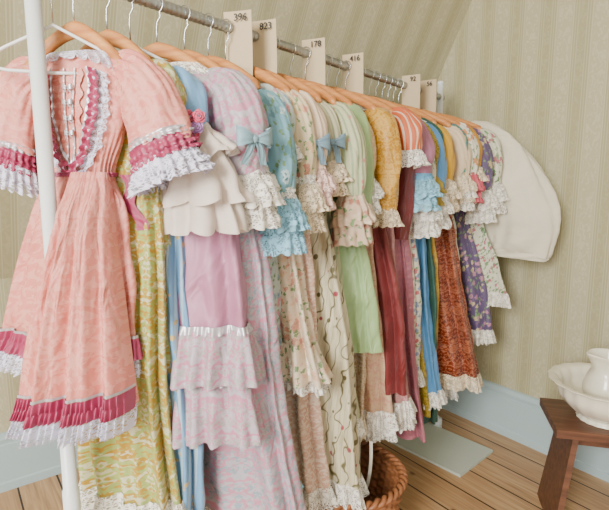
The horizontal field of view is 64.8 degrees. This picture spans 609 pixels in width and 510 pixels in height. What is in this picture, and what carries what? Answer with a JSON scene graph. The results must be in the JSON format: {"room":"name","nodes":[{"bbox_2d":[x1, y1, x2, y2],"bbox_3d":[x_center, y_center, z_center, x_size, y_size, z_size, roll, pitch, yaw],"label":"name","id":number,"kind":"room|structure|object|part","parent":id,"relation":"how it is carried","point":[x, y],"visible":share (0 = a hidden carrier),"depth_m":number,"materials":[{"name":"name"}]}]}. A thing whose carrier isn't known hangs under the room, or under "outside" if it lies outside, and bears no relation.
{"room":"costume room","nodes":[
{"label":"costume room","id":0,"kind":"room"},
{"bbox_2d":[0,278,23,432],"bbox_3d":[-1.525,0.569,1.827,4.829,0.900,0.060,-6,10,-36],"label":"wall","id":1,"kind":"structure","parent":0,"point":[9,385],"depth_m":2.00,"materials":[{"name":"paper"}]},
{"bbox_2d":[0,423,77,492],"bbox_3d":[-1.499,0.896,1.840,4.829,0.250,0.026,-6,10,-36],"label":"baseboard","id":2,"kind":"structure","parent":1,"relation":"attached to","point":[24,466],"depth_m":2.06,"materials":[{"name":"blue paint"}]},
{"bbox_2d":[36,65,255,509],"bbox_3d":[-0.403,0.138,1.189,0.627,1.171,0.173,4,9,23],"label":"striped dress","id":3,"kind":"object","parent":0,"point":[201,204],"visible":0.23,"depth_m":1.04,"materials":[{"name":"fabric"}]},
{"bbox_2d":[0,0,471,278],"bbox_3d":[-1.248,-0.677,1.270,4.829,1.728,0.971,-6,10,-36],"label":"wall","id":4,"kind":"structure","parent":0,"point":[395,38],"depth_m":1.98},
{"bbox_2d":[0,408,608,509],"bbox_3d":[-0.048,1.327,-0.052,4.829,0.050,4.865,-6,10,-36],"label":"floor","id":5,"kind":"structure","parent":0,"point":[509,478],"depth_m":2.07,"materials":[{"name":"brown wood"}]},
{"bbox_2d":[24,0,444,509],"bbox_3d":[0.014,0.132,1.795,0.303,1.775,1.928,7,11,39],"label":"clothes rack","id":6,"kind":"object","parent":5,"relation":"on","point":[34,23],"visible":0.67,"depth_m":0.98,"materials":[{"name":"metal"}]},
{"bbox_2d":[0,0,100,74],"bbox_3d":[-0.502,-0.475,0.959,0.305,0.220,0.007,-2,9,-10],"label":"clothes hanger","id":7,"kind":"object","parent":6,"relation":"hanging from","point":[23,38],"visible":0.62,"depth_m":0.96,"materials":[{"name":"white plastic"}]},
{"bbox_2d":[22,0,121,68],"bbox_3d":[-0.477,-0.481,0.984,0.240,0.216,0.031,2,9,12],"label":"clothes hanger","id":8,"kind":"object","parent":6,"relation":"hanging from","point":[58,38],"visible":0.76,"depth_m":0.98,"materials":[{"name":"brown wood"}]},
{"bbox_2d":[0,49,215,448],"bbox_3d":[-0.484,-0.022,1.022,0.607,0.796,0.264,2,9,12],"label":"dress","id":9,"kind":"object","parent":8,"relation":"hanging from","point":[69,317],"visible":0.9,"depth_m":0.99,"materials":[{"name":"fabric"}]},
{"bbox_2d":[79,0,153,62],"bbox_3d":[-0.433,-0.489,1.040,0.260,0.216,0.031,3,9,19],"label":"clothes hanger","id":10,"kind":"object","parent":6,"relation":"hanging from","point":[117,40],"visible":0.39,"depth_m":1.03,"materials":[{"name":"brown wood"}]},
{"bbox_2d":[76,58,196,509],"bbox_3d":[-0.438,0.125,1.142,0.460,1.131,0.175,3,9,19],"label":"dress","id":11,"kind":"object","parent":6,"relation":"hanging from","point":[134,469],"visible":0.2,"depth_m":1.12,"materials":[{"name":"fabric"}]},
{"bbox_2d":[129,0,172,65],"bbox_3d":[-0.395,-0.494,1.088,0.305,0.220,0.008,4,9,23],"label":"clothes hanger","id":12,"kind":"object","parent":6,"relation":"hanging from","point":[144,50],"visible":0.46,"depth_m":1.07,"materials":[{"name":"brown plastic"}]},
{"bbox_2d":[143,0,208,69],"bbox_3d":[-0.353,-0.503,1.135,0.320,0.216,0.031,3,9,17],"label":"clothes hanger","id":13,"kind":"object","parent":6,"relation":"hanging from","point":[162,50],"visible":0.44,"depth_m":1.13,"materials":[{"name":"brown wood"}]},
{"bbox_2d":[166,4,221,67],"bbox_3d":[-0.303,-0.512,1.196,0.310,0.216,0.031,4,9,25],"label":"clothes hanger","id":14,"kind":"object","parent":6,"relation":"hanging from","point":[206,61],"visible":0.3,"depth_m":1.18,"materials":[{"name":"brown wood"}]},
{"bbox_2d":[223,18,230,58],"bbox_3d":[-0.213,-0.526,1.306,0.315,0.220,0.008,6,10,35],"label":"clothes hanger","id":15,"kind":"object","parent":6,"relation":"hanging from","point":[226,18],"visible":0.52,"depth_m":1.29,"materials":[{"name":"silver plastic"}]},
{"bbox_2d":[170,62,286,449],"bbox_3d":[-0.315,-0.004,1.191,0.571,0.889,0.258,3,9,17],"label":"dress","id":16,"kind":"object","parent":6,"relation":"hanging from","point":[219,364],"visible":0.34,"depth_m":1.12,"materials":[{"name":"fabric"}]},
{"bbox_2d":[205,12,259,89],"bbox_3d":[-0.256,-0.521,1.254,0.350,0.216,0.031,5,10,32],"label":"clothes hanger","id":17,"kind":"object","parent":6,"relation":"hanging from","point":[223,63],"visible":0.29,"depth_m":1.22,"materials":[{"name":"brown wood"}]},
{"bbox_2d":[223,9,252,75],"bbox_3d":[-0.180,-0.559,1.304,0.080,0.195,0.014,2,9,15],"label":"number tag","id":18,"kind":"object","parent":6,"relation":"attached to","point":[239,47],"visible":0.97,"depth_m":1.30,"materials":[{"name":"beige"}]},
{"bbox_2d":[203,103,305,509],"bbox_3d":[-0.259,0.145,1.276,0.608,1.201,0.190,4,9,25],"label":"gown","id":19,"kind":"object","parent":6,"relation":"hanging from","point":[265,476],"visible":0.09,"depth_m":1.22,"materials":[{"name":"fabric"}]},
{"bbox_2d":[252,18,276,83],"bbox_3d":[-0.117,-0.570,1.377,0.080,0.195,0.014,3,9,21],"label":"number tag","id":20,"kind":"object","parent":6,"relation":"attached to","point":[265,47],"visible":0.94,"depth_m":1.37,"materials":[{"name":"beige"}]},
{"bbox_2d":[253,66,290,92],"bbox_3d":[-0.180,-0.534,1.346,0.360,0.216,0.031,6,10,35],"label":"clothes hanger","id":21,"kind":"object","parent":6,"relation":"hanging from","point":[262,75],"visible":0.23,"depth_m":1.29,"materials":[{"name":"brown wood"}]},
{"bbox_2d":[263,69,298,91],"bbox_3d":[-0.139,-0.542,1.396,0.340,0.216,0.031,7,11,39],"label":"clothes hanger","id":22,"kind":"object","parent":6,"relation":"hanging from","point":[281,78],"visible":0.22,"depth_m":1.33,"materials":[{"name":"brown wood"}]},
{"bbox_2d":[260,83,304,351],"bbox_3d":[-0.212,0.160,1.413,0.520,1.261,0.186,6,10,35],"label":"floral dress","id":23,"kind":"object","parent":6,"relation":"hanging from","point":[273,261],"visible":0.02,"depth_m":1.28,"materials":[{"name":"fabric"}]},
{"bbox_3d":[0.068,-0.665,1.632,0.030,0.029,1.928,7,11,39],"label":"rail","id":24,"kind":"part","parent":6,"relation":"part of","materials":[{"name":"metal"}]},
{"bbox_2d":[258,89,310,487],"bbox_3d":[-0.241,0.112,1.341,0.588,1.121,0.180,5,10,32],"label":"dress","id":25,"kind":"object","parent":6,"relation":"hanging from","point":[282,156],"visible":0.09,"depth_m":1.15,"materials":[{"name":"fabric"}]},
{"bbox_2d":[277,36,321,103],"bbox_3d":[-0.094,-0.550,1.449,0.350,0.216,0.031,6,10,34],"label":"clothes hanger","id":26,"kind":"object","parent":6,"relation":"hanging from","point":[298,84],"visible":0.33,"depth_m":1.39,"materials":[{"name":"brown wood"}]},
{"bbox_2d":[276,88,332,397],"bbox_3d":[-0.179,-0.060,1.417,0.614,0.841,0.214,6,10,35],"label":"dress","id":27,"kind":"object","parent":6,"relation":"hanging from","point":[303,363],"visible":0.14,"depth_m":1.30,"materials":[{"name":"fabric"}]},
{"bbox_2d":[284,90,338,509],"bbox_3d":[-0.126,0.128,1.501,0.554,1.231,0.180,7,11,41],"label":"dress","id":28,"kind":"object","parent":6,"relation":"hanging from","point":[304,413],"visible":0.17,"depth_m":1.41,"materials":[{"name":"fabric"}]},
{"bbox_2d":[289,41,336,104],"bbox_3d":[-0.047,-0.558,1.507,0.370,0.216,0.031,7,11,39],"label":"clothes hanger","id":29,"kind":"object","parent":6,"relation":"hanging from","point":[325,95],"visible":0.4,"depth_m":1.43,"materials":[{"name":"brown wood"}]},
{"bbox_2d":[302,37,324,84],"bbox_3d":[0.029,-0.596,1.552,0.080,0.195,0.014,4,9,24],"label":"number tag","id":30,"kind":"object","parent":6,"relation":"attached to","point":[315,69],"visible":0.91,"depth_m":1.55,"materials":[{"name":"beige"}]},
{"bbox_2d":[303,46,352,105],"bbox_3d":[-0.002,-0.566,1.560,0.370,0.216,0.031,6,10,34],"label":"clothes hanger","id":31,"kind":"object","parent":6,"relation":"hanging from","point":[337,95],"visible":0.33,"depth_m":1.50,"materials":[{"name":"brown wood"}]},
{"bbox_2d":[303,101,369,509],"bbox_3d":[-0.069,0.130,1.537,0.640,1.221,0.211,6,10,34],"label":"gown","id":32,"kind":"object","parent":6,"relation":"hanging from","point":[339,403],"visible":0.13,"depth_m":1.42,"materials":[{"name":"fabric"}]},
{"bbox_2d":[325,101,376,436],"bbox_3d":[-0.025,0.038,1.598,0.610,1.061,0.186,8,11,43],"label":"striped dress","id":33,"kind":"object","parent":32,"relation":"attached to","point":[350,223],"visible":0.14,"depth_m":1.38,"materials":[{"name":"fabric"}]},
{"bbox_2d":[336,57,365,108],"bbox_3d":[0.114,-0.584,1.699,0.325,0.220,0.007,7,11,41],"label":"clothes hanger","id":34,"kind":"object","parent":6,"relation":"hanging from","point":[336,57],"visible":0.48,"depth_m":1.68,"materials":[{"name":"wood"},{"name":"steel"}]},
{"bbox_2d":[326,54,376,109],"bbox_3d":[0.074,-0.580,1.651,0.410,0.216,0.031,6,11,37],"label":"clothes hanger","id":35,"kind":"object","parent":6,"relation":"hanging from","point":[353,97],"visible":0.44,"depth_m":1.58,"materials":[{"name":"brown wood"}]},
{"bbox_2d":[342,52,362,93],"bbox_3d":[0.173,-0.621,1.727,0.080,0.195,0.014,4,9,27],"label":"number tag","id":36,"kind":"object","parent":6,"relation":"attached to","point":[354,81],"visible":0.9,"depth_m":1.72,"materials":[{"name":"beige"}]},
{"bbox_2d":[322,99,382,353],"bbox_3d":[0.006,-0.107,1.630,0.566,0.805,0.167,6,10,34],"label":"dress","id":37,"kind":"object","parent":6,"relation":"hanging from","point":[358,286],"visible":0.07,"depth_m":1.52,"materials":[{"name":"fabric"}]},
{"bbox_2d":[325,60,392,112],"bbox_3d":[0.144,-0.592,1.736,0.420,0.216,0.031,7,11,38],"label":"clothes hanger","id":38,"kind":"object","parent":6,"relation":"hanging from","point":[376,102],"visible":0.28,"depth_m":1.66,"materials":[{"name":"brown wood"}]},
{"bbox_2d":[361,107,430,433],"bbox_3d":[0.168,0.034,1.824,0.627,1.141,0.180,7,11,38],"label":"striped dress","id":39,"kind":"object","parent":38,"relation":"hanging from","point":[410,127],"visible":0.13,"depth_m":1.59,"materials":[{"name":"fabric"}]},
{"bbox_2d":[364,110,406,395],"bbox_3d":[0.126,-0.032,1.769,0.602,0.975,0.153,7,11,41],"label":"dress","id":40,"kind":"object","parent":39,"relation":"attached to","point":[389,298],"visible":0.03,"depth_m":1.63,"materials":[{"name":"fabric"}]},
{"bbox_2d":[363,66,400,107],"bbox_3d":[0.208,-0.603,1.812,0.450,0.216,0.031,6,11,37],"label":"clothes hanger","id":41,"kind":"object","parent":6,"relation":"hanging from","point":[389,103],"visible":0.21,"depth_m":1.74,"materials":[{"name":"brown wood"}]},
{"bbox_2d":[375,71,421,119],"bbox_3d":[0.278,-0.616,1.896,0.410,0.216,0.031,7,11,38],"label":"clothes hanger","id":42,"kind":"object","parent":6,"relation":"hanging from","point":[416,114],"visible":0.17,"depth_m":1.84,"materials":[{"name":"brown wood"}]},
{"bbox_2d":[376,118,443,442],"bbox_3d":[0.205,0.070,1.923,0.690,1.215,0.144,6,11,37],"label":"dress","id":43,"kind":"object","parent":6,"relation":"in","point":[403,257],"visible":0.14,"depth_m":1.78,"materials":[{"name":"fabric"}]},
{"bbox_2d":[402,74,419,108],"bbox_3d":[0.455,-0.670,2.059,0.080,0.195,0.014,5,10,31],"label":"number tag","id":44,"kind":"object","parent":6,"relation":"attached to","point":[410,95],"visible":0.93,"depth_m":2.06,"materials":[{"name":"beige"}]},
{"bbox_2d":[393,77,436,124],"bbox_3d":[0.366,-0.631,2.003,0.410,0.216,0.031,7,11,40],"label":"clothes hanger","id":45,"kind":"object","parent":6,"relation":"hanging from","point":[423,115],"visible":0.32,"depth_m":1.92,"materials":[{"name":"brown wood"}]},
{"bbox_2d":[432,124,462,409],"bbox_3d":[0.371,0.026,2.108,0.638,1.181,0.171,7,11,40],"label":"dress","id":46,"kind":"object","parent":45,"relation":"hanging from","point":[451,188],"visible":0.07,"depth_m":1.87,"materials":[{"name":"fabric"}]},
{"bbox_2d":[398,79,450,127],"bbox_3d":[0.397,-0.636,2.036,0.450,0.216,0.031,4,9,25],"label":"clothes hanger","id":47,"kind":"object","parent":6,"relation":"hanging from","point":[439,120],"visible":0.38,"depth_m":1.97,"materials":[{"name":"brown wood"}]},
{"bbox_2d":[434,125,483,393],"bbox_3d":[0.437,-0.003,2.122,0.723,1.121,0.190,4,9,25],"label":"dress","id":48,"kind":"object","parent":47,"relation":"hanging from","point":[456,357],"visible":0.2,"depth_m":2.02,"materials":[{"name":"fabric"}]},
{"bbox_2d":[440,123,478,400],"bbox_3d":[0.443,0.011,2.188,0.663,1.201,0.173,7,11,38],"label":"floral dress","id":49,"kind":"object","parent":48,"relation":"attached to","point":[469,206],"visible":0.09,"depth_m":1.96,"materials":[{"name":"fabric"}]},
{"bbox_2d":[420,79,436,112],"bbox_3d":[0.551,-0.685,2.159,0.080,0.195,0.014,6,10,34],"label":"number tag","id":50,"kind":"object","parent":6,"relation":"attached to","point":[428,94],"visible":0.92,"depth_m":2.15,"materials":[{"name":"beige"}]},
{"bbox_2d":[422,109,460,126],"bbox_3d":[0.468,-0.650,2.125,0.480,0.216,0.031,7,11,38],"label":"clothes hanger","id":51,"kind":"object","parent":6,"relation":"hanging from","point":[450,120],"visible":0.16,"depth_m":2.02,"materials":[{"name":"brown wood"}]},
{"bbox_2d":[437,122,485,260],"bbox_3d":[0.470,-0.147,2.207,0.701,0.901,0.172,7,11,38],"label":"dress","id":52,"kind":"object","parent":51,"relation":"hanging from","point":[472,141],"visible":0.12,"depth_m":1.97,"materials":[{"name":"fabric"}]},
{"bbox_2d":[438,113,470,126],"bbox_3d":[0.529,-0.660,2.197,0.490,0.216,0.031,7,11,38],"label":"clothes hanger","id":53,"kind":"object","parent":6,"relation":"hanging from","point":[438,113],"visible":0.2,"depth_m":2.10,"materials":[{"name":"brown wood"}]},
{"bbox_2d":[440,113,481,129],"bbox_3d":[0.564,-0.666,2.239,0.540,0.216,0.031,6,11,37],"label":"clothes hanger","id":54,"kind":"object","parent":6,"relation":"hanging from","point":[473,125],"visible":0.12,"depth_m":2.11,"materials":[{"name":"brown wood"}]},
{"bbox_2d":[453,128,499,345],"bbox_3d":[0.548,-0.112,2.272,0.736,0.961,0.169,7,11,40],"label":"floral dress","id":55,"kind":"object","parent":6,"relation":"hanging from","point":[472,278],"visible":0.15,"depth_m":2.12,"materials":[{"name":"fabric"}]},
{"bbox_2d":[466,128,511,308],"bbox_3d":[0.597,-0.200,2.299,0.810,0.801,0.181,6,10,36],"label":"dress","id":56,"kind":"object","parent":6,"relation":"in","point":[488,259],"visible":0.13,"depth_m":2.12,"materials":[{"name":"fabric"}]},
{"label":"clothes hanger","id":57,"kind":"object","parent":6,"relation":"hanging from","visible":0},
{"bbox_2d":[414,122,454,409],"bbox_3d":[0.322,0.019,2.032,0.632,1.141,0.181,7,11,39],"label":"dress","id":58,"kind":"object","parent":57,"relation":"hanging from","point":[429,351],"visible":0.11,"depth_m":1.90,"materials":[{"name":"fabric"}]},
{"bbox_2d":[419,121,446,417],"bbox_3d":[0.276,0.036,2.004,0.619,1.175,0.146,7,11,38],"label":"dress","id":59,"kind":"object","parent":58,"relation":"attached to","point":[423,391],"visible":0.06,"depth_m":1.89,"materials":[{"name":"fabric"}]},
{"label":"clothes hanger","id":60,"kind":"object","parent":6,"relation":"hanging from","visible":0},
{"bbox_2d":[421,117,443,424],"bbox_3d":[0.343,0.054,2.073,0.533,1.255,0.136,7,11,39],"label":"dress","id":61,"kind":"object","parent":60,"relation":"hanging from","point":[430,262],"visible":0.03,"depth_m":1.93,"materials":[{"name":"fabric"}]},
{"label":"clothes hanger","id":62,"kind":"object","parent":6,"relation":"hanging from","visible":0},
{"bbox_2d":[409,158,442,386],"bbox_3d":[0.262,-0.018,1.940,0.609,1.041,0.181,7,11,39],"label":"floral dress","id":63,"kind":"object","parent":62,"relation":"hanging from","point":[428,217],"visible":0.11,"depth_m":1.80,"materials":[{"name":"fabric"}]},
{"label":"clothes hanger","id":64,"kind":"object","parent":6,"relation":"hanging from","visible":0},
{"bbox_2d":[350,124,384,495],"bbox_3d":[0.042,0.141,1.710,0.573,1.295,0.184,7,11,39],"label":"dress","id":65,"kind":"object","parent":64,"relation":"hanging from","point":[378,193],"visible":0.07,"depth_m":1.59,"materials":[{"name":"fabric"}]},
{"bbox_2d":[361,107,404,442],"bbox_3d":[0.092,0.056,1.744,0.587,1.141,0.194,8,11,42],"label":"dress","id":66,"kind":"object","parent":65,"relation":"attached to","point":[378,406],"visible":0.19,"depth_m":1.56,"materials":[{"name":"fabric"}]},
{"bbox_3d":[0.497,-0.655,2.159,0.430,0.216,0.031,7,11,39],"label":"clothes hanger","id":67,"kind":"object","parent":6,"relation":"hanging from","visible":0},
{"bbox_2d":[448,125,489,391],"bbox_3d":[0.512,0.009,2.255,0.660,1.201,0.177,8,12,43],"label":"dress","id":68,"kind":"object","parent":67,"relation":"hanging from","point":[483,177],"visible":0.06,"depth_m":2.00,"materials":[{"name":"fabric"}]},
{"bbox_3d":[0.176,-0.598,1.774,0.400,0.216,0.031,7,11,40],"label":"clothes hanger","id":69,"kind":"object","parent":6,"relation":"hanging from","visible":0},
{"bbox_2d":[392,150,414,239],"bbox_3d":[0.172,0.034,1.880,0.544,1.155,0.134,7,11,40],"label":"dress","id":70,"kind":"object","parent":69,"relation":"hanging from","point":[405,207],"visible":0.04,"depth_m":1.67,"materials":[{"name":"fabric"}]},
{"bbox_3d":[0.615,-0.676,2.301,0.400,0.216,0.031,7,11,38],"label":"clothes hanger","id":71,"kind":"object","parent":6,"relation":"hanging from","visible":0},
{"bbox_2d":[471,121,560,261],"bbox_3d":[0.727,-0.313,2.271,0.894,0.618,0.120,7,11,38],"label":"cover","id":72,"kind":"object","parent":71,"relation":"hanging from","point":[530,228],"visible":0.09,"depth_m":2.06,"materials":[{"name":"fabric"}]},
{"bbox_2d":[305,440,407,509],"bbox_3d":[0.089,0.881,1.670,0.523,0.322,0.435,1,9,10],"label":"wicker basket","id":73,"kind":"object","parent":5,"relation":"on","point":[389,477],"visible":0.33,"depth_m":1.73,"materials":[{"name":"brown wicker"}]},
{"bbox_2d":[388,422,492,476],"bbox_3d":[0.664,0.938,2.360,0.300,0.012,0.400,-7,11,-41],"label":"board","id":74,"kind":"object","parent":5,"relation":"on","point":[451,452],"visible":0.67,"depth_m":2.32,"materials":[{"name":"grey wood"}]},
{"bbox_2d":[537,397,608,509],"bbox_3d":[1.149,0.816,1.802,0.460,0.420,0.270,2,9,14],"label":"wooden bench","id":75,"kind":"object","parent":5,"relation":"on","point":[569,432],"visible":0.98,"depth_m":1.79,"materials":[{"name":"brown wood"}]},
{"bbox_3d":[0.975,0.824,1.848,0.070,0.390,0.250,2,9,14],"label":"leg","id":76,"kind":"part","parent":75,"relation":"part of","materials":[{"name":"brown wood"}]},
{"bbox_3d":[1.149,0.623,1.773,0.460,0.030,0.270,2,9,14],"label":"seat","id":77,"kind":"part","parent":75,"relation":"part of","materials":[{"name":"brown wood"}]},
{"bbox_2d":[548,362,608,429],"bbox_3d":[1.105,0.534,1.766,0.382,0.145,0.387,8,12,43],"label":"basin","id":78,"kind":"object","parent":75,"relation":"on","point":[594,411],"visible":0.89,"depth_m":1.73,"materials":[{"name":"white ceramic"}]},
{"bbox_2d":[582,348,608,399],"bbox_3d":[1.115,0.461,1.758,0.170,0.234,0.166,4,9,27],"label":"ceramic pitcher","id":79,"kind":"object","parent":78,"relation":"in","point":[595,383],"visible":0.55,"depth_m":1.72,"materials":[{"name":"white ceramic"}]},
{"bbox_2d":[436,0,608,399],"bbox_3d":[1.908,-0.198,1.205,0.060,2.600,4.865,-6,10,-36],"label":"wall","id":80,"kind":"structure","parent":0,"point":[537,71],"depth_m":2.19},
{"bbox_2d":[436,379,608,482],"bbox_3d":[1.873,0.968,1.351,0.026,0.250,4.865,-6,10,-36],"label":"baseboard","id":81,"kind":"structure","parent":80,"relation":"attached to","point":[517,416],"depth_m":2.41,"materials":[{"name":"blue paint"}]}
]}

